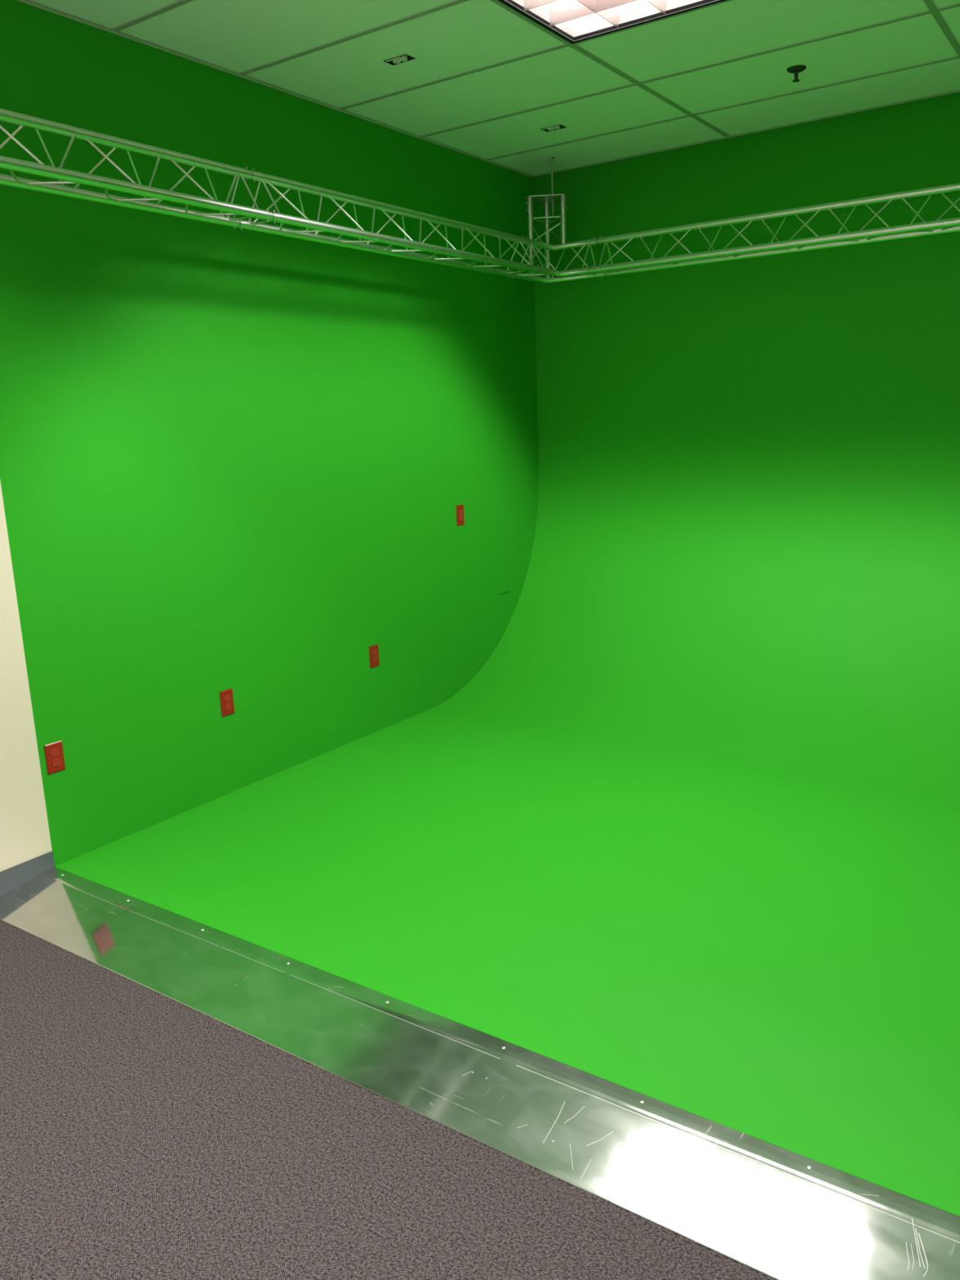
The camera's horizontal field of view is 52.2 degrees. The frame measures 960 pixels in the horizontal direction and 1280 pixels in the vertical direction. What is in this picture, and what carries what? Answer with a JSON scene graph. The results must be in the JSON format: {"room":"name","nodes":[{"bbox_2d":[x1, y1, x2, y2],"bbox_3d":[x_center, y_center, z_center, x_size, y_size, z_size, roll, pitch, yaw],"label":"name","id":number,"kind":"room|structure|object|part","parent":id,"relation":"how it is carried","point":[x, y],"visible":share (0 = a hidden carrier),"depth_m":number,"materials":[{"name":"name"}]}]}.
{"room":"film studio","nodes":[
{"label":"film studio","id":0,"kind":"room"},
{"bbox_2d":[0,0,538,871],"bbox_3d":[-2.006,-0.533,3.036,0.121,3.326,8.209,7,15,34],"label":"wall","id":1,"kind":"structure","parent":0,"point":[243,461],"depth_m":4.21,"materials":[{"name":"green paint"}]},
{"bbox_2d":[0,850,54,896],"bbox_3d":[-2.924,1.305,1.885,0.006,0.102,4.600,7,15,34],"label":"baseboard","id":2,"kind":"structure","parent":1,"relation":"attached to","point":[11,878],"depth_m":3.62,"materials":[{"name":"grey plastic"}]},
{"bbox_2d":[44,740,65,774],"bbox_3d":[-1.599,0.441,3.684,0.008,0.114,0.070,7,15,34],"label":"wall outlet","id":3,"kind":"object","parent":1,"relation":"attached to","point":[54,753],"visible":1,"depth_m":3.68,"materials":[{"name":"red plastic"}]},
{"bbox_2d":[50,748,59,756],"bbox_3d":[-1.597,0.423,3.679,0.003,0.028,0.034,7,15,34],"label":"receptacle","id":4,"kind":"object","parent":3,"relation":"attached to","point":[54,752],"depth_m":3.68,"materials":[{"name":"red plastic"}]},
{"bbox_2d":[52,758,60,766],"bbox_3d":[-1.596,0.461,3.687,0.003,0.028,0.034,7,15,34],"label":"receptacle","id":5,"kind":"object","parent":3,"relation":"attached to","point":[55,762],"depth_m":3.69,"materials":[{"name":"red plastic"}]},
{"bbox_2d":[219,688,234,716],"bbox_3d":[-1.123,0.278,4.355,0.008,0.114,0.070,7,15,34],"label":"wall outlet","id":6,"kind":"object","parent":1,"relation":"attached to","point":[226,697],"visible":1,"depth_m":4.35,"materials":[{"name":"red plastic"}]},
{"bbox_2d":[224,694,231,702],"bbox_3d":[-1.122,0.259,4.349,0.003,0.028,0.034,7,15,34],"label":"receptacle","id":7,"kind":"object","parent":6,"relation":"attached to","point":[227,697],"depth_m":4.35,"materials":[{"name":"red plastic"}]},
{"bbox_2d":[225,702,231,710],"bbox_3d":[-1.121,0.297,4.358,0.003,0.028,0.034,7,15,34],"label":"receptacle","id":8,"kind":"object","parent":6,"relation":"attached to","point":[228,705],"depth_m":4.36,"materials":[{"name":"red plastic"}]},
{"bbox_2d":[368,644,379,667],"bbox_3d":[-0.555,0.084,5.156,0.008,0.114,0.070,7,15,34],"label":"wall outlet","id":9,"kind":"object","parent":1,"relation":"attached to","point":[373,650],"visible":1,"depth_m":5.15,"materials":[{"name":"red plastic"}]},
{"bbox_2d":[372,649,377,655],"bbox_3d":[-0.554,0.065,5.151,0.003,0.028,0.034,7,15,34],"label":"receptacle","id":10,"kind":"object","parent":9,"relation":"attached to","point":[374,651],"depth_m":5.15,"materials":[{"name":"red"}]},
{"bbox_2d":[373,656,377,662],"bbox_3d":[-0.553,0.103,5.159,0.003,0.028,0.034,7,15,34],"label":"receptacle","id":11,"kind":"object","parent":9,"relation":"attached to","point":[375,658],"depth_m":5.16,"materials":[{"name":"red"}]},
{"bbox_2d":[456,504,464,525],"bbox_3d":[-0.113,-0.724,5.670,0.009,0.116,0.070,7,15,34],"label":"wall switch","id":12,"kind":"object","parent":1,"relation":"attached to","point":[460,508],"visible":1,"depth_m":5.66,"materials":[{"name":"red plastic"}]},
{"bbox_2d":[499,573,510,594],"bbox_3d":[0.157,-0.352,6.131,0.006,0.113,0.112,7,15,34],"label":"blank plate","id":13,"kind":"object","parent":1,"relation":"attached to","point":[504,580],"visible":1,"depth_m":6.12,"materials":[{"name":"green paint"}]},
{"bbox_2d":[0,920,774,1279],"bbox_3d":[0.631,1.336,1.629,6.150,0.100,8.209,7,15,34],"label":"floor","id":14,"kind":"structure","parent":0,"point":[144,1135],"depth_m":2.19,"materials":[{"name":"carpet"}]},
{"bbox_2d":[0,866,959,1279],"bbox_3d":[0.835,1.196,1.901,6.142,0.040,0.345,7,15,34],"label":"ramp","id":15,"kind":"object","parent":14,"relation":"on","point":[780,1213],"visible":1,"depth_m":2.35,"materials":[{"name":"metal"}]},
{"bbox_2d":[26,0,959,175],"bbox_3d":[0.520,-1.727,0.950,6.150,0.017,8.209,7,15,34],"label":"ceiling","id":16,"kind":"structure","parent":0,"point":[235,36],"depth_m":4.09,"materials":[{"name":"tile"}]},
{"bbox_2d":[382,53,415,65],"bbox_3d":[-0.329,-2.380,3.977,0.118,0.049,0.066,7,15,34],"label":"receptacle","id":17,"kind":"object","parent":16,"relation":"attached to","point":[403,58],"visible":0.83,"depth_m":3.99,"materials":[{"name":"grey"}]},
{"bbox_2d":[392,56,400,63],"bbox_3d":[-0.341,-2.383,3.996,0.033,0.047,0.033,7,15,34],"label":"receptacle","id":18,"kind":"object","parent":17,"relation":"attached to","point":[395,60],"depth_m":3.99,"materials":[{"name":"grey"}]},
{"bbox_2d":[399,54,407,61],"bbox_3d":[-0.311,-2.379,3.976,0.033,0.047,0.033,7,15,34],"label":"receptacle","id":19,"kind":"object","parent":17,"relation":"attached to","point":[402,58],"depth_m":3.97,"materials":[{"name":"grey"}]},
{"bbox_2d":[111,0,959,159],"bbox_3d":[0.520,-1.716,0.952,6.150,0.004,8.209,7,15,34],"label":"grid","id":20,"kind":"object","parent":16,"relation":"attached to","point":[930,4],"depth_m":4.04,"materials":[{"name":"silver metal"}]},
{"bbox_2d":[551,157,555,215],"bbox_3d":[0.415,-2.589,5.590,0.029,0.311,0.022,7,15,34],"label":"rod","id":21,"kind":"object","parent":16,"relation":"hanging from","point":[552,170],"visible":0.94,"depth_m":5.58,"materials":[{"name":"metal"}]},
{"bbox_3d":[0.413,-2.590,5.591,0.010,0.311,0.011,7,15,34],"label":"rod","id":22,"kind":"part","parent":21,"relation":"part of","materials":[{"name":"metal"}]},
{"bbox_2d":[511,193,605,284],"bbox_3d":[0.432,-2.278,5.523,0.419,0.456,0.438,7,15,34],"label":"truss corner","id":23,"kind":"object","parent":21,"relation":"hanging from","point":[581,273],"visible":0.91,"depth_m":5.58,"materials":[{"name":"metal"}]},
{"bbox_2d":[237,168,542,278],"bbox_3d":[-0.318,-1.923,4.614,0.222,0.210,2.002,7,15,34],"label":"lighting truss","id":24,"kind":"object","parent":23,"relation":"attached to","point":[371,237],"visible":0.98,"depth_m":4.42,"materials":[{"name":"metal"}]},
{"bbox_2d":[0,108,273,228],"bbox_3d":[-1.737,-1.428,2.613,0.222,0.210,2.997,7,15,34],"label":"lighting truss","id":25,"kind":"object","parent":24,"relation":"attached to","point":[70,176],"visible":1,"depth_m":3.32,"materials":[{"name":"metal"}]},
{"bbox_3d":[0.399,-2.524,5.597,0.233,0.006,0.260,7,15,34],"label":"plate","id":26,"kind":"part","parent":23,"relation":"part of","materials":[{"name":"metal"}]},
{"bbox_2d":[588,182,959,277],"bbox_3d":[1.895,-2.014,4.662,2.997,0.210,0.222,7,15,34],"label":"lighting truss","id":27,"kind":"object","parent":23,"relation":"attached to","point":[923,228],"visible":1,"depth_m":4.89,"materials":[{"name":"metal"}]},
{"bbox_2d":[541,124,566,132],"bbox_3d":[0.374,-2.629,4.986,0.117,0.049,0.070,7,15,34],"label":"receptacle","id":28,"kind":"object","parent":16,"relation":"attached to","point":[559,126],"visible":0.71,"depth_m":4.99,"materials":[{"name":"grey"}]},
{"bbox_2d":[553,124,559,128],"bbox_3d":[0.391,-2.628,4.985,0.033,0.047,0.033,7,15,34],"label":"receptacle","id":29,"kind":"object","parent":28,"relation":"attached to","point":[557,126],"depth_m":4.98,"materials":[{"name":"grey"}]},
{"bbox_2d":[497,0,726,44],"bbox_3d":[0.685,-2.311,3.276,1.193,0.155,0.586,7,15,34],"label":"ceiling light","id":30,"kind":"object","parent":16,"relation":"attached to","point":[575,21],"visible":1,"depth_m":3.65,"materials":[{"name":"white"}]},
{"bbox_2d":[786,64,806,82],"bbox_3d":[1.374,-2.456,4.254,0.082,0.053,0.082,7,15,34],"label":"sprinkler head","id":31,"kind":"object","parent":16,"relation":"attached to","point":[795,69],"visible":1,"depth_m":4.24},
{"bbox_2d":[54,90,959,1216],"bbox_3d":[1.910,-0.753,3.156,6.150,3.226,3.729,7,15,34],"label":"green screen cyclorama","id":32,"kind":"structure","parent":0,"point":[686,837],"depth_m":4.75,"materials":[{"name":"green paint"}]},
{"bbox_2d":[16,0,959,177],"bbox_3d":[0.520,-1.723,0.951,6.150,0.021,8.209,7,15,34],"label":"trim","id":33,"kind":"structure","parent":32,"relation":"attached to","point":[21,1],"depth_m":4.41,"materials":[{"name":"silver metal"}]}
]}

